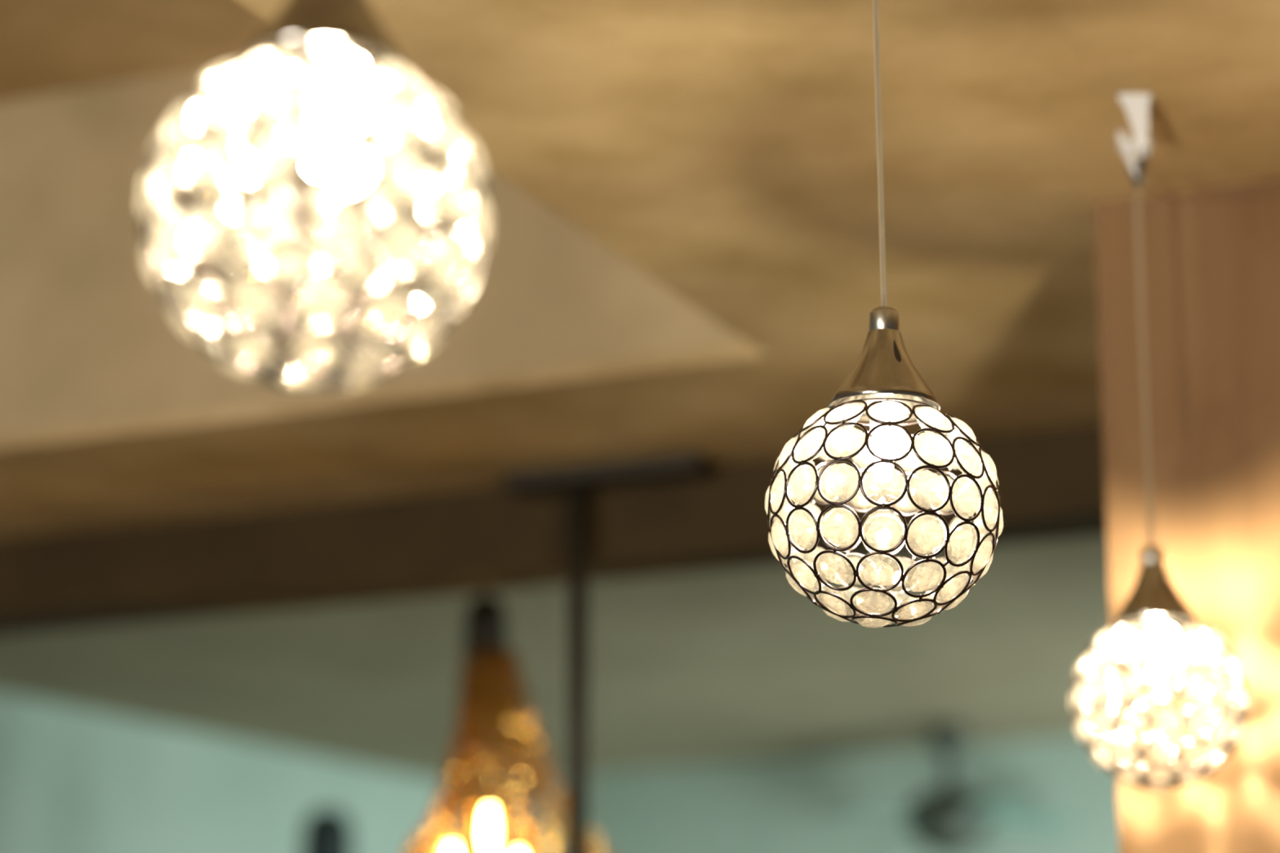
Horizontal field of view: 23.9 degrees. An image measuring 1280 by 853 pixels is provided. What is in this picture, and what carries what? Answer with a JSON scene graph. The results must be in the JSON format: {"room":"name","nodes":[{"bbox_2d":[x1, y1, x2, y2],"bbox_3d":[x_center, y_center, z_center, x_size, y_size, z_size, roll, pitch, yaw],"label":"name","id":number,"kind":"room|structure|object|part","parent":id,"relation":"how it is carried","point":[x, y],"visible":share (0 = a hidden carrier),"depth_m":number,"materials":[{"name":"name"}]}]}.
{"room":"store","nodes":[
{"label":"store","id":0,"kind":"room"},
{"bbox_2d":[0,0,269,102],"bbox_3d":[-1.810,-1.131,1.718,1.920,0.100,5.436,-6,-16,23],"label":"ceiling","id":1,"kind":"structure","parent":0,"point":[47,46],"depth_m":3.94,"materials":[{"name":"wood"}]},
{"bbox_2d":[0,62,747,434],"bbox_3d":[-0.708,-0.232,4.046,1.900,0.475,0.030,-6,-16,23],"label":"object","id":2,"kind":"structure","parent":1,"relation":"attached to","point":[86,336],"depth_m":3.99,"materials":[{"name":"paint"}]},
{"bbox_2d":[0,692,454,852],"bbox_3d":[-2.452,1.679,5.992,0.120,2.750,7.000,-9,-17,31],"label":"wall","id":3,"kind":"structure","parent":0,"point":[73,780],"depth_m":8.08,"materials":[{"name":"teal paint"}]},
{"bbox_2d":[0,535,1114,783],"bbox_3d":[3.175,0.512,7.171,12.400,0.100,7.860,-6,-16,23],"label":"ceiling","id":4,"kind":"structure","parent":0,"point":[731,665],"depth_m":7.29,"materials":[{"name":"paint"}]},
{"bbox_2d":[444,591,560,852],"bbox_3d":[-0.197,0.356,4.730,0.453,0.822,0.456,0,-14,0],"label":"chandelier","id":5,"kind":"object","parent":4,"relation":"hanging from","point":[485,634],"visible":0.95,"depth_m":4.71,"materials":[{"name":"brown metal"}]},
{"bbox_3d":[-0.292,0.674,4.647,0.022,0.070,0.022,0,-15,0],"label":"bulb","id":6,"kind":"part","parent":5,"relation":"part of","materials":[{"name":"white glass"}]},
{"bbox_3d":[-0.237,0.459,4.703,0.018,0.275,0.008,0,-15,0],"label":"stem","id":7,"kind":"part","parent":5,"relation":"part of","materials":[{"name":"brown metal"}]},
{"bbox_3d":[-0.232,0.621,4.661,0.018,0.070,0.018,0,-15,0],"label":"bulb","id":8,"kind":"part","parent":5,"relation":"part of","materials":[{"name":"white glass"}]},
{"bbox_3d":[-0.199,0.563,4.676,0.347,0.276,0.347,0,-15,0],"label":"hoop frame","id":9,"kind":"part","parent":5,"relation":"part of","materials":[{"name":"brown metal"}]},
{"bbox_2d":[0,422,1106,635],"bbox_3d":[1.536,-0.214,3.590,8.400,0.487,0.140,-6,-16,23],"label":"beam","id":10,"kind":"structure","parent":4,"relation":"attached to","point":[1051,484],"depth_m":4.28,"materials":[{"name":"paint"}]},
{"bbox_2d":[820,722,1074,852],"bbox_3d":[0.822,0.968,8.048,0.566,0.345,0.566,-5,-15,20],"label":"ceiling fan","id":11,"kind":"object","parent":4,"relation":"hanging from","point":[948,819],"visible":1,"depth_m":7.96,"materials":[{"name":"grey metal"}]},
{"bbox_3d":[0.612,1.020,7.938,0.280,0.032,0.110,6,-16,-23],"label":"blade","id":12,"kind":"part","parent":11,"relation":"part of","materials":[{"name":"teal"}]},
{"bbox_3d":[0.728,1.096,8.232,0.110,0.032,0.280,6,-16,-23],"label":"blade","id":13,"kind":"part","parent":11,"relation":"part of","materials":[{"name":"teal"}]},
{"bbox_3d":[0.915,0.991,7.825,0.110,0.032,0.280,6,-16,-23],"label":"blade","id":14,"kind":"part","parent":11,"relation":"part of","materials":[{"name":"teal"}]},
{"bbox_3d":[1.032,1.067,8.119,0.280,0.032,0.110,6,-16,-23],"label":"blade","id":15,"kind":"part","parent":11,"relation":"part of","materials":[{"name":"teal"}]},
{"bbox_2d":[0,0,1279,538],"bbox_3d":[0.303,-0.789,0.902,8.400,0.020,5.881,-6,-16,23],"label":"ceiling","id":16,"kind":"structure","parent":0,"point":[725,151],"depth_m":3.02,"materials":[{"name":"wood"}]},
{"bbox_2d":[137,0,491,391],"bbox_3d":[-0.149,-0.318,1.443,0.162,0.621,0.162,0,-14,0],"label":"pendant lamp","id":17,"kind":"object","parent":16,"relation":"hanging from","point":[325,57],"visible":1,"depth_m":1.34,"materials":[{"name":"white glass"}]},
{"bbox_3d":[-0.148,-0.132,1.395,0.013,0.034,0.012,0,-15,0],"label":"bulb","id":18,"kind":"part","parent":17,"relation":"part of","materials":[{"name":"white glass"}]},
{"bbox_2d":[303,39,347,107],"bbox_3d":[-0.146,-0.180,1.408,0.021,0.067,0.019,0,-15,0],"label":"socket","id":19,"kind":"object","parent":17,"relation":"attached to","point":[311,77],"depth_m":1.40,"materials":[{"name":"white plastic"}]},
{"bbox_2d":[503,451,715,852],"bbox_3d":[-0.043,0.428,4.032,0.290,0.770,0.090,-6,-16,23],"label":"pole","id":20,"kind":"object","parent":16,"relation":"hanging from","point":[577,480],"visible":1,"depth_m":4.08,"materials":[{"name":"brown metal"}]},
{"bbox_3d":[-0.043,0.066,4.125,0.290,0.022,0.060,-6,-16,23],"label":"ceiling plate","id":21,"kind":"part","parent":20,"relation":"part of","materials":[{"name":"brown metal"}]},
{"bbox_2d":[764,0,1003,627],"bbox_3d":[0.166,-0.156,2.112,0.161,0.601,0.162,0,-14,0],"label":"pendant lamp","id":22,"kind":"object","parent":16,"relation":"hanging from","point":[884,388],"visible":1,"depth_m":2.01,"materials":[{"name":"white glass"}]},
{"bbox_3d":[0.168,-0.264,2.140,0.006,0.377,0.001,0,-15,0],"label":"cord","id":23,"kind":"part","parent":22,"relation":"part of","materials":[{"name":"beige plastic"}]},
{"bbox_2d":[870,394,897,434],"bbox_3d":[0.168,-0.027,2.079,0.020,0.066,0.019,0,-15,0],"label":"bulb","id":24,"kind":"object","parent":22,"relation":"attached to","point":[872,396],"depth_m":2.07,"materials":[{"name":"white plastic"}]},
{"bbox_3d":[0.167,0.021,2.066,0.013,0.034,0.012,0,-15,0],"label":"bulb","id":25,"kind":"part","parent":22,"relation":"part of","materials":[{"name":"white glass"}]},
{"bbox_2d":[1069,93,1279,791],"bbox_3d":[0.501,0.033,2.821,0.321,0.621,0.175,14,-20,-43],"label":"pendant lamp","id":26,"kind":"object","parent":16,"relation":"hanging from","point":[1154,606],"visible":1,"depth_m":2.71,"materials":[{"name":"white glass"}]},
{"bbox_3d":[0.471,-0.079,2.830,0.005,0.391,0.001,0,-15,0],"label":"cord","id":27,"kind":"part","parent":26,"relation":"part of","materials":[{"name":"beige plastic"}]},
{"bbox_2d":[1144,615,1165,644],"bbox_3d":[0.471,0.165,2.767,0.020,0.066,0.019,0,-15,0],"label":"bulb","id":28,"kind":"object","parent":26,"relation":"attached to","point":[1148,640],"depth_m":2.76,"materials":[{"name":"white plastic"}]},
{"bbox_3d":[0.472,0.214,2.754,0.012,0.034,0.012,0,-15,0],"label":"bulb","id":29,"kind":"part","parent":26,"relation":"part of","materials":[{"name":"white glass"}]},
{"bbox_2d":[453,737,1119,852],"bbox_3d":[2.330,2.046,7.414,6.500,2.750,0.120,-8,-16,27],"label":"wall","id":30,"kind":"structure","parent":0,"point":[774,806],"depth_m":8.63,"materials":[{"name":"teal paint"}]},
{"bbox_2d":[1093,178,1279,852],"bbox_3d":[1.624,0.893,2.415,2.400,2.480,0.350,-6,-16,23],"label":"wall","id":31,"kind":"structure","parent":0,"point":[1211,268],"depth_m":2.95,"materials":[{"name":"beige paint"}]},
{"bbox_3d":[1.843,2.528,3.586,21.560,0.100,22.062,0,-14,0],"label":"floor","id":32,"kind":"structure","parent":0,"visible":0},
{"bbox_2d":[302,808,352,852],"bbox_3d":[-0.743,2.082,6.897,0.280,2.422,0.280,0,-14,0],"label":"upright post","id":33,"kind":"object","parent":32,"relation":"on","point":[325,830],"visible":1,"depth_m":7.14,"materials":[{"name":"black metal"}]}
]}

